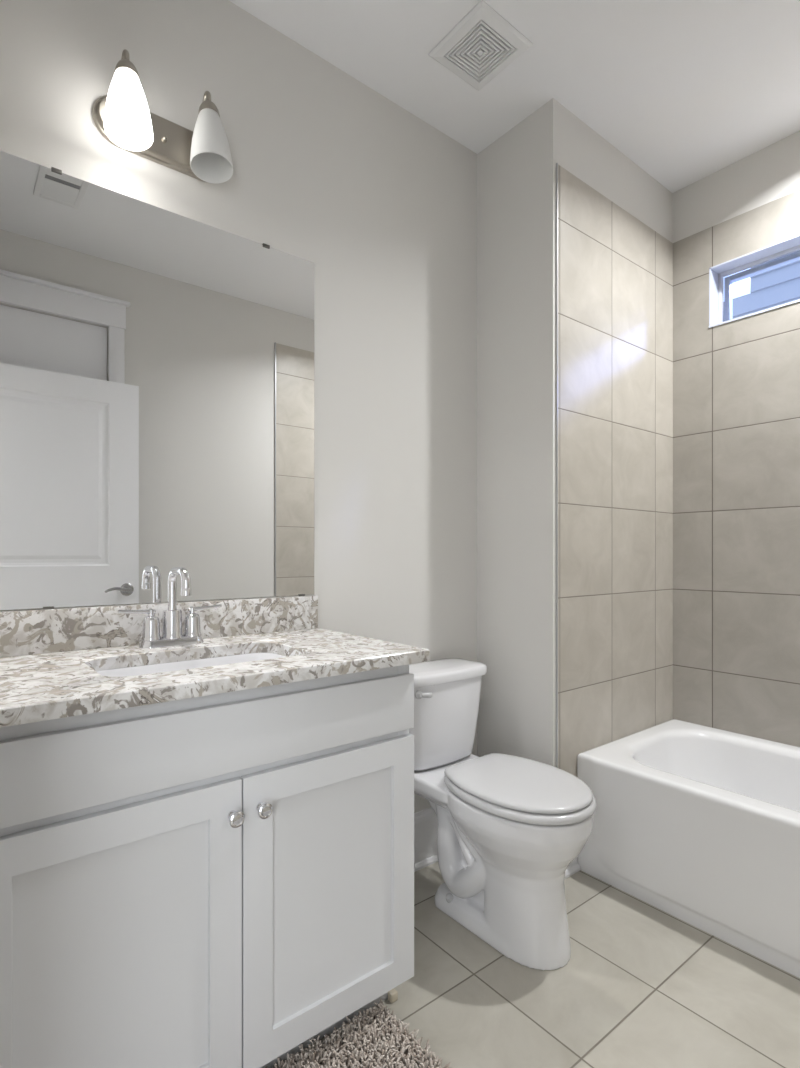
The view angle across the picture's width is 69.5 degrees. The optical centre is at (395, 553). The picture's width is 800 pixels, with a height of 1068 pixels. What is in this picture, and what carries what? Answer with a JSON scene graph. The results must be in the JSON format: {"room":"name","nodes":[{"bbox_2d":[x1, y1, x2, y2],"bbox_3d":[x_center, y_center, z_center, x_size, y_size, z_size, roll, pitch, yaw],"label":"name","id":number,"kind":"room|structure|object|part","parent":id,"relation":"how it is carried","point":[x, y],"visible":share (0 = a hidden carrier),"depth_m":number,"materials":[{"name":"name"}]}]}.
{"room":"bathroom","nodes":[
{"label":"bathroom","id":0,"kind":"room"},
{"bbox_2d":[0,0,476,812],"bbox_3d":[-0.410,-0.228,1.798,1.828,2.742,0.120,0,0,-38],"label":"wall","id":1,"kind":"structure","parent":0,"point":[331,173],"depth_m":1.91,"materials":[{"name":"white paint"}]},
{"bbox_2d":[0,151,313,610],"bbox_3d":[-0.621,-0.398,1.549,0.924,1.062,0.008,0,0,-38],"label":"wall mirror","id":2,"kind":"object","parent":1,"relation":"attached to","point":[157,364],"visible":1,"depth_m":1.52,"materials":[{"name":"white mirror"}]},
{"bbox_2d":[0,595,317,656],"bbox_3d":[-0.619,0.184,1.543,0.938,0.103,0.020,0,0,-38],"label":"backsplash","id":3,"kind":"structure","parent":1,"relation":"attached to","point":[24,632],"depth_m":1.47,"materials":[{"name":"stone"}]},
{"bbox_2d":[92,49,232,182],"bbox_3d":[-0.577,-1.125,1.484,0.336,0.231,0.165,0,0,-38],"label":"vanity light","id":4,"kind":"object","parent":1,"relation":"attached to","point":[123,117],"visible":1,"depth_m":1.48,"materials":[{"name":"white glass"}]},
{"bbox_3d":[-0.678,-1.175,1.437,0.034,0.131,0.076,0,0,-38],"label":"arm","id":5,"kind":"part","parent":4,"relation":"part of","materials":[{"name":"silver metal"}]},
{"bbox_3d":[-0.644,-1.091,1.395,0.109,0.164,0.110,0,0,-38],"label":"lamp shade","id":6,"kind":"part","parent":4,"relation":"part of","materials":[{"name":"white glass"}]},
{"bbox_3d":[-0.622,-1.107,1.540,0.336,0.124,0.022,0,0,-38],"label":"plate","id":7,"kind":"part","parent":4,"relation":"part of","materials":[{"name":"silver metal"}]},
{"bbox_3d":[-0.518,-1.175,1.563,0.034,0.131,0.076,0,0,-38],"label":"arm","id":8,"kind":"part","parent":4,"relation":"part of","materials":[{"name":"silver metal"}]},
{"bbox_3d":[-0.484,-1.091,1.521,0.109,0.164,0.110,0,0,-38],"label":"lamp shade","id":9,"kind":"part","parent":4,"relation":"part of","materials":[{"name":"white glass"}]},
{"bbox_2d":[414,807,437,871],"bbox_3d":[0.036,1.044,2.059,0.762,0.198,0.024,0,0,-38],"label":"baseboard","id":10,"kind":"structure","parent":1,"relation":"attached to","point":[425,821],"depth_m":2.12,"materials":[{"name":"white paint"}]},
{"bbox_2d":[229,0,799,192],"bbox_3d":[0.634,-1.639,1.349,2.669,0.080,2.120,0,0,-38],"label":"ceiling","id":11,"kind":"structure","parent":0,"point":[686,90],"depth_m":1.90,"materials":[{"name":"white paint"}]},
{"bbox_2d":[428,0,532,90],"bbox_3d":[0.268,-1.591,1.824,0.232,0.014,0.232,0,0,-38],"label":"exhaust fan","id":12,"kind":"object","parent":11,"relation":"attached to","point":[483,43],"visible":1,"depth_m":1.81,"materials":[{"name":"white plastic"}]},
{"bbox_2d":[277,862,799,1067],"bbox_3d":[-0.229,1.183,0.667,4.869,0.080,2.120,0,0,-38],"label":"floor","id":13,"kind":"structure","parent":0,"point":[641,985],"depth_m":1.48,"materials":[{"name":"tile"}]},
{"bbox_2d":[0,664,413,1067],"bbox_3d":[-0.455,0.705,1.339,0.901,0.876,0.537,0,0,-38],"label":"vanity cabinet","id":14,"kind":"object","parent":13,"relation":"on","point":[222,880],"visible":0.97,"depth_m":1.11,"materials":[{"name":"white paint"}]},
{"bbox_3d":[-0.488,0.750,1.020,0.448,0.598,0.018,0,0,-38],"label":"door","id":15,"kind":"part","parent":14,"relation":"part of","materials":[{"name":"white paint"}]},
{"bbox_3d":[-0.324,0.658,1.174,0.901,0.782,0.018,0,0,-38],"label":"frame","id":16,"kind":"part","parent":14,"relation":"part of","materials":[{"name":"white paint"}]},
{"bbox_3d":[-0.311,0.365,1.160,0.899,0.134,0.018,0,0,-38],"label":"false drawer","id":17,"kind":"part","parent":14,"relation":"part of","materials":[{"name":"white paint"}]},
{"bbox_2d":[0,628,429,726],"bbox_3d":[-0.453,0.251,1.341,0.948,0.029,0.540,0,0,-38],"label":"countertop","id":18,"kind":"structure","parent":14,"relation":"on","point":[45,686],"depth_m":1.20,"materials":[{"name":"stone"}]},
{"bbox_2d":[118,567,221,648],"bbox_3d":[-0.578,0.135,1.494,0.199,0.202,0.181,0,0,4],"label":"faucet","id":19,"kind":"object","parent":18,"relation":"on","point":[172,635],"visible":1,"depth_m":1.47,"materials":[{"name":"silver metal"}]},
{"bbox_3d":[-0.646,0.146,1.442,0.089,0.016,0.013,0,0,-38],"label":"lever","id":20,"kind":"part","parent":19,"relation":"part of","materials":[{"name":"silver metal"}]},
{"bbox_3d":[-0.620,0.179,1.464,0.047,0.078,0.047,0,0,-38],"label":"handle","id":21,"kind":"part","parent":19,"relation":"part of","materials":[{"name":"silver metal"}]},
{"bbox_3d":[-0.579,0.226,1.496,0.162,0.020,0.058,0,0,-38],"label":"plate","id":22,"kind":"part","parent":19,"relation":"part of","materials":[{"name":"silver metal"}]},
{"bbox_3d":[-0.550,0.126,1.460,0.054,0.184,0.147,0,0,-38],"label":"spout","id":23,"kind":"part","parent":19,"relation":"part of","materials":[{"name":"silver metal"}]},
{"bbox_3d":[-0.538,0.179,1.528,0.047,0.078,0.047,0,0,-38],"label":"handle","id":24,"kind":"part","parent":19,"relation":"part of","materials":[{"name":"silver metal"}]},
{"bbox_3d":[-0.512,0.146,1.549,0.089,0.016,0.013,0,0,-38],"label":"lever","id":25,"kind":"part","parent":19,"relation":"part of","materials":[{"name":"silver metal"}]},
{"bbox_2d":[96,653,285,676],"bbox_3d":[-0.445,0.340,1.328,0.498,0.148,0.299,0,0,-38],"label":"undermount sink","id":26,"kind":"object","parent":18,"relation":"in","point":[223,660],"visible":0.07,"depth_m":1.43,"materials":[{"name":"white ceramic"}]},
{"bbox_3d":[-0.314,0.516,1.127,0.032,0.032,0.030,0,0,-38],"label":"knob","id":27,"kind":"part","parent":14,"relation":"part of","materials":[{"name":"silver metal"}]},
{"bbox_3d":[-0.267,0.516,1.165,0.032,0.032,0.030,0,0,-38],"label":"knob","id":28,"kind":"part","parent":14,"relation":"part of","materials":[{"name":"silver metal"}]},
{"bbox_3d":[-0.134,0.750,1.300,0.448,0.598,0.018,0,0,-38],"label":"door","id":29,"kind":"part","parent":14,"relation":"part of","materials":[{"name":"white paint"}]},
{"bbox_2d":[265,998,450,1067],"bbox_3d":[-0.173,1.126,1.003,0.795,0.034,0.556,0,0,-38],"label":"bath mat","id":30,"kind":"object","parent":13,"relation":"on","point":[376,1040],"visible":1,"depth_m":1.30,"materials":[{"name":"brown"}]},
{"bbox_2d":[388,988,397,1002],"bbox_3d":[-0.007,1.132,1.476,0.022,0.022,0.018,0,0,-38],"label":"block","id":31,"kind":"object","parent":13,"relation":"on","point":[392,994],"visible":0.99,"depth_m":1.47,"materials":[{"name":"white wood"}]},
{"bbox_2d":[409,658,595,970],"bbox_3d":[0.294,0.767,1.821,0.392,0.752,0.704,0,0,-38],"label":"toilet","id":32,"kind":"object","parent":13,"relation":"on","point":[510,828],"visible":0.98,"depth_m":1.67,"materials":[{"name":"white ceramic"}]},
{"bbox_3d":[0.093,0.455,1.861,0.051,0.030,0.032,0,0,-38],"label":"flush lever","id":33,"kind":"part","parent":32,"relation":"part of","materials":[{"name":"silver metal"}]},
{"bbox_3d":[0.139,0.575,2.017,0.366,0.288,0.186,0,0,-38],"label":"tank","id":34,"kind":"part","parent":32,"relation":"part of","materials":[{"name":"white ceramic"}]},
{"bbox_3d":[0.140,0.411,2.015,0.392,0.040,0.208,0,0,-38],"label":"tank lid","id":35,"kind":"part","parent":32,"relation":"part of","materials":[{"name":"white ceramic"}]},
{"bbox_3d":[0.373,0.678,1.720,0.343,0.021,0.428,0,0,-38],"label":"lid","id":36,"kind":"part","parent":32,"relation":"part of","materials":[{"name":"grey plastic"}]},
{"bbox_3d":[0.378,0.703,1.715,0.357,0.024,0.434,0,0,-38],"label":"seat","id":37,"kind":"part","parent":32,"relation":"part of","materials":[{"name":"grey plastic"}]},
{"bbox_2d":[577,719,799,977],"bbox_3d":[1.393,0.933,1.746,0.727,0.419,1.460,0,0,-38],"label":"bathtub","id":38,"kind":"object","parent":13,"relation":"on","point":[699,824],"visible":0.95,"depth_m":1.83,"materials":[{"name":"white ceramic"}]},
{"bbox_2d":[477,98,671,766],"bbox_3d":[0.788,-0.228,2.515,0.982,2.742,0.483,0,0,-38],"label":"wall","id":39,"kind":"structure","parent":0,"point":[516,173],"depth_m":2.16,"materials":[{"name":"white paint"}]},
{"bbox_2d":[556,163,557,767],"bbox_3d":[0.568,-0.211,2.029,0.004,2.327,0.007,0,0,-38],"label":"trim","id":40,"kind":"structure","parent":39,"relation":"attached to","point":[556,163],"depth_m":2.03,"materials":[{"name":"grey metal"}]},
{"bbox_2d":[565,856,579,878],"bbox_3d":[0.605,1.044,2.047,0.142,0.198,0.024,0,0,-38],"label":"baseboard","id":41,"kind":"structure","parent":39,"relation":"attached to","point":[574,867],"depth_m":2.06,"materials":[{"name":"white paint"}]},
{"bbox_2d":[558,165,672,776],"bbox_3d":[0.900,-0.209,2.292,0.843,2.324,0.006,0,0,-38],"label":"tiled wall","id":42,"kind":"structure","parent":39,"relation":"attached to","point":[615,272],"depth_m":2.24,"materials":[{"name":"beige tile"}]},
{"bbox_2d":[672,131,799,242],"bbox_3d":[1.783,-0.228,1.951,0.120,2.742,1.637,0,0,-38],"label":"wall","id":43,"kind":"structure","parent":0,"point":[771,173],"depth_m":2.34,"materials":[{"name":"white paint"}]},
{"bbox_2d":[673,190,799,746],"bbox_3d":[1.682,-0.264,1.975,0.009,2.214,1.462,0,0,-38],"label":"tiled wall","id":44,"kind":"structure","parent":43,"relation":"attached to","point":[736,384],"depth_m":2.34,"materials":[{"name":"beige tile"}]},
{"bbox_2d":[709,234,799,327],"bbox_3d":[1.542,-1.076,2.245,0.133,0.254,0.558,0,0,-38],"label":"window","id":45,"kind":"structure","parent":43,"relation":"in","point":[720,288],"depth_m":2.39,"materials":[{"name":"white paint"}]},
{"label":"outside","id":46,"kind":"structure","parent":0,"visible":0},
{"bbox_2d":[733,251,799,318],"bbox_3d":[3.056,-1.057,5.261,0.118,4.400,3.950,0,0,-38],"label":"house","id":47,"kind":"structure","parent":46,"point":[780,285],"depth_m":4.96,"materials":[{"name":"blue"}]}
]}

